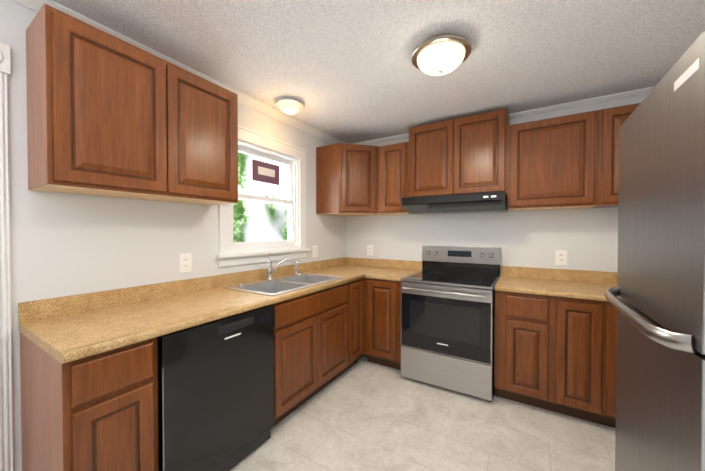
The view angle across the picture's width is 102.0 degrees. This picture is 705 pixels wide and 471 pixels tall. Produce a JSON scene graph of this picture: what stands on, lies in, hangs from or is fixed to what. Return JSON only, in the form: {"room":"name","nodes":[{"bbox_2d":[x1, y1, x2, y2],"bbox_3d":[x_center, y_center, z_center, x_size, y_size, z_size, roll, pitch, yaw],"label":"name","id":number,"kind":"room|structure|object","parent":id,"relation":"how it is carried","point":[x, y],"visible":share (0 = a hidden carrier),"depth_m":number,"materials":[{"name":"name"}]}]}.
{"room":"kitchen","nodes":[
{"label":"kitchen","id":0,"kind":"room"},
{"bbox_2d":[0,0,345,470],"bbox_3d":[-1.198,0.086,2.043,0.150,2.450,4.300,0,1,32],"label":"wall","id":1,"kind":"structure","parent":0,"point":[65,244],"depth_m":1.57,"materials":[{"name":"white paint"}]},
{"bbox_2d":[0,43,13,470],"bbox_3d":[-1.832,0.240,0.837,0.032,2.174,1.091,0,1,32],"label":"door frame","id":2,"kind":"structure","parent":1,"relation":"attached to","point":[6,422],"depth_m":1.28,"materials":[{"name":"white wood"}]},
{"bbox_2d":[26,3,237,204],"bbox_3d":[-1.154,-0.592,1.651,0.322,0.748,0.922,0,1,32],"label":"upper cabinet","id":3,"kind":"object","parent":1,"relation":"attached to","point":[108,115],"visible":1,"depth_m":1.39,"materials":[{"name":"brown wood"}]},
{"bbox_2d":[10,0,345,143],"bbox_3d":[-1.109,-1.108,1.972,0.060,0.060,4.000,0,1,32],"label":"crown molding","id":4,"kind":"structure","parent":1,"relation":"attached to","point":[243,98],"depth_m":2.01,"materials":[{"name":"white wood"}]},
{"bbox_2d":[18,257,345,324],"bbox_3d":[-0.816,0.344,2.503,0.020,0.094,2.778,0,1,32],"label":"backsplash","id":5,"kind":"structure","parent":1,"relation":"attached to","point":[58,306],"depth_m":1.73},
{"bbox_2d":[179,253,191,272],"bbox_3d":[-1.151,0.188,1.968,0.008,0.132,0.084,0,1,32],"label":"electrical outlet","id":6,"kind":"object","parent":1,"relation":"attached to","point":[185,262],"visible":1,"depth_m":1.96,"materials":[{"name":"white plastic"}]},
{"bbox_2d":[216,125,309,266],"bbox_3d":[-0.804,-0.330,2.622,0.200,1.128,1.040,0,1,32],"label":"window unit","id":7,"kind":"structure","parent":1,"relation":"in","point":[266,147],"depth_m":2.65,"materials":[{"name":"white wood"}]},
{"bbox_2d":[313,245,317,257],"bbox_3d":[-0.414,0.176,3.170,0.008,0.132,0.084,0,1,32],"label":"electrical outlet","id":8,"kind":"object","parent":1,"relation":"attached to","point":[315,250],"visible":1,"depth_m":3.17,"materials":[{"name":"white plastic"}]},
{"bbox_2d":[53,0,704,143],"bbox_3d":[0.208,-1.167,1.163,3.450,0.080,4.300,0,1,32],"label":"ceiling","id":9,"kind":"structure","parent":0,"point":[346,71],"depth_m":1.73,"materials":[{"name":"white paint"}]},
{"bbox_2d":[275,97,303,114],"bbox_3d":[-0.538,-1.086,2.443,0.236,0.114,0.236,0,1,32],"label":"flush ceiling light","id":10,"kind":"object","parent":9,"relation":"attached to","point":[289,106],"visible":1,"depth_m":2.38,"materials":[{"name":"white glass"}]},
{"bbox_2d":[411,33,470,75],"bbox_3d":[0.530,-1.052,1.718,0.344,0.164,0.344,0,1,32],"label":"flush ceiling light","id":11,"kind":"object","parent":9,"relation":"attached to","point":[441,54],"visible":1,"depth_m":1.63,"materials":[{"name":"white glass"}]},
{"bbox_2d":[229,354,615,470],"bbox_3d":[0.208,1.353,1.196,3.450,0.060,4.300,0,1,32],"label":"floor","id":12,"kind":"structure","parent":0,"point":[362,414],"depth_m":1.88,"materials":[{"name":"tile"}]},
{"bbox_2d":[19,329,165,470],"bbox_3d":[-1.202,0.883,1.301,0.627,0.875,0.307,0,1,32],"label":"base cabinet","id":13,"kind":"object","parent":12,"relation":"on","point":[89,380],"depth_m":1.13,"materials":[{"name":"brown wood"}]},
{"bbox_2d":[19,269,365,360],"bbox_3d":[-0.706,0.415,2.091,0.638,0.038,2.190,0,1,32],"label":"countertop","id":14,"kind":"structure","parent":13,"relation":"on","point":[75,334],"depth_m":1.41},
{"bbox_2d":[238,254,301,285],"bbox_3d":[-0.629,0.270,2.440,0.249,0.227,0.663,0,1,32],"label":"faucet","id":15,"kind":"object","parent":14,"relation":"on","point":[269,271],"visible":1,"depth_m":2.47,"materials":[{"name":"silver metal"}]},
{"bbox_2d":[222,273,345,324],"bbox_3d":[-0.521,0.480,2.377,0.526,0.190,0.876,0,1,32],"label":"sink","id":16,"kind":"object","parent":14,"relation":"in","point":[268,288],"depth_m":2.30,"materials":[{"name":"silver metal"}]},
{"bbox_2d":[157,305,274,470],"bbox_3d":[-0.913,0.881,1.690,0.596,0.870,0.652,0,1,32],"label":"dishwasher","id":17,"kind":"object","parent":12,"relation":"on","point":[215,395],"visible":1,"depth_m":1.48,"materials":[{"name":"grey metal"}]},
{"bbox_2d":[210,301,353,427],"bbox_3d":[-0.533,0.956,2.391,0.627,0.700,0.930,0,1,32],"label":"base cabinet","id":18,"kind":"object","parent":12,"relation":"on","point":[313,349],"depth_m":2.15,"materials":[{"name":"brown wood"}]},
{"bbox_2d":[346,277,365,363],"bbox_3d":[-0.214,0.862,2.909,0.627,0.875,0.289,0,1,32],"label":"base cabinet","id":19,"kind":"object","parent":12,"relation":"on","point":[356,291],"depth_m":2.77,"materials":[{"name":"brown wood"}]},
{"bbox_2d":[366,277,401,369],"bbox_3d":[0.469,0.861,3.006,0.375,0.875,0.628,0,1,32],"label":"base cabinet","id":20,"kind":"object","parent":12,"relation":"on","point":[383,297],"depth_m":2.75,"materials":[{"name":"brown wood"}]},
{"bbox_2d":[330,265,421,280],"bbox_3d":[0.186,0.401,3.167,1.033,0.038,0.638,0,1,32],"label":"countertop","id":21,"kind":"structure","parent":20,"relation":"on","point":[370,270],"depth_m":3.04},
{"bbox_2d":[401,246,499,400],"bbox_3d":[0.917,0.711,2.646,0.750,1.185,0.761,0,1,32],"label":"range","id":22,"kind":"object","parent":12,"relation":"on","point":[447,317],"visible":1,"depth_m":2.40,"materials":[{"name":"grey metal"}]},
{"bbox_2d":[494,289,553,410],"bbox_3d":[1.437,0.869,2.412,0.372,0.875,0.628,0,1,32],"label":"base cabinet","id":23,"kind":"object","parent":12,"relation":"on","point":[524,322],"depth_m":2.14,"materials":[{"name":"brown wood"}]},
{"bbox_2d":[554,297,609,425],"bbox_3d":[1.718,0.871,2.239,0.289,0.875,0.628,0,1,32],"label":"base cabinet","id":24,"kind":"object","parent":12,"relation":"on","point":[581,324],"depth_m":1.96,"materials":[{"name":"brown wood"}]},
{"bbox_2d":[495,277,620,300],"bbox_3d":[1.851,0.415,2.145,1.351,0.038,0.638,0,1,32],"label":"countertop","id":25,"kind":"structure","parent":24,"relation":"on","point":[598,289],"depth_m":2.21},
{"bbox_2d":[606,304,616,427],"bbox_3d":[1.981,0.873,2.078,0.327,0.875,0.628,0,1,32],"label":"base cabinet","id":26,"kind":"object","parent":12,"relation":"on","point":[610,405],"depth_m":1.88,"materials":[{"name":"brown wood"}]},
{"bbox_2d":[605,30,704,470],"bbox_3d":[1.258,0.429,0.743,0.838,1.800,0.701,0,1,32],"label":"refrigerator","id":27,"kind":"object","parent":12,"relation":"on","point":[659,304],"visible":1,"depth_m":0.80,"materials":[{"name":"grey metal"}]},
{"bbox_2d":[346,94,647,275],"bbox_3d":[1.357,0.075,2.909,3.300,2.450,0.150,0,1,32],"label":"wall","id":28,"kind":"structure","parent":0,"point":[586,239],"depth_m":2.70,"materials":[{"name":"white paint"}]},
{"bbox_2d":[316,143,383,216],"bbox_3d":[0.013,-0.610,3.278,0.608,0.740,0.608,0,1,32],"label":"upper cabinet","id":29,"kind":"object","parent":28,"relation":"attached to","point":[346,180],"visible":0.94,"depth_m":3.06,"materials":[{"name":"brown wood"}]},
{"bbox_2d":[367,245,372,254],"bbox_3d":[0.218,0.179,3.516,0.084,0.132,0.008,0,1,32],"label":"electrical outlet","id":30,"kind":"object","parent":28,"relation":"attached to","point":[369,249],"visible":1,"depth_m":3.52,"materials":[{"name":"white plastic"}]},
{"bbox_2d":[378,142,408,214],"bbox_3d":[0.499,-0.603,3.147,0.354,0.730,0.322,0,1,32],"label":"upper cabinet","id":31,"kind":"object","parent":28,"relation":"attached to","point":[393,175],"visible":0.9,"depth_m":3.01,"materials":[{"name":"brown wood"}]},
{"bbox_2d":[409,108,509,196],"bbox_3d":[1.033,-0.737,2.818,0.894,0.733,0.322,0,1,32],"label":"upper cabinet","id":32,"kind":"object","parent":28,"relation":"attached to","point":[465,154],"visible":0.88,"depth_m":2.65,"materials":[{"name":"brown wood"}]},
{"bbox_2d":[402,191,507,214],"bbox_3d":[0.983,-0.294,2.743,0.880,0.148,0.510,0,1,32],"label":"range hood","id":33,"kind":"object","parent":32,"relation":"attached to","point":[481,202],"visible":1,"depth_m":2.56,"materials":[{"name":"black metal"}]},
{"bbox_2d":[346,257,616,284],"bbox_3d":[1.248,0.339,2.877,3.146,0.094,0.020,0,1,32],"label":"backsplash","id":34,"kind":"structure","parent":28,"relation":"attached to","point":[507,271],"depth_m":2.62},
{"bbox_2d":[353,86,654,144],"bbox_3d":[1.271,-1.131,2.837,3.090,0.036,0.036,0,1,32],"label":"crown molding","id":35,"kind":"structure","parent":28,"relation":"attached to","point":[643,91],"depth_m":2.47,"materials":[{"name":"white wood"}]},
{"bbox_2d":[507,109,602,210],"bbox_3d":[1.671,-0.590,2.428,0.599,0.717,0.322,0,1,32],"label":"upper cabinet","id":36,"kind":"object","parent":28,"relation":"attached to","point":[565,162],"depth_m":2.27,"materials":[{"name":"brown wood"}]},
{"bbox_2d":[555,250,566,264],"bbox_3d":[1.843,0.195,2.519,0.084,0.132,0.008,0,1,32],"label":"electrical outlet","id":37,"kind":"object","parent":28,"relation":"attached to","point":[560,257],"visible":1,"depth_m":2.52,"materials":[{"name":"white plastic"}]},
{"bbox_2d":[595,103,639,207],"bbox_3d":[2.067,-0.587,2.185,0.332,0.717,0.322,0,1,32],"label":"upper cabinet","id":38,"kind":"object","parent":28,"relation":"attached to","point":[613,118],"depth_m":2.10,"materials":[{"name":"brown wood"}]},
{"label":"outside","id":39,"kind":"structure","parent":0,"visible":0},
{"bbox_2d":[233,152,286,241],"bbox_3d":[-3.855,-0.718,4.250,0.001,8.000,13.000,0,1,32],"label":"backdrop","id":40,"kind":"structure","parent":39,"point":[264,214],"depth_m":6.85,"materials":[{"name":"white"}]}
]}

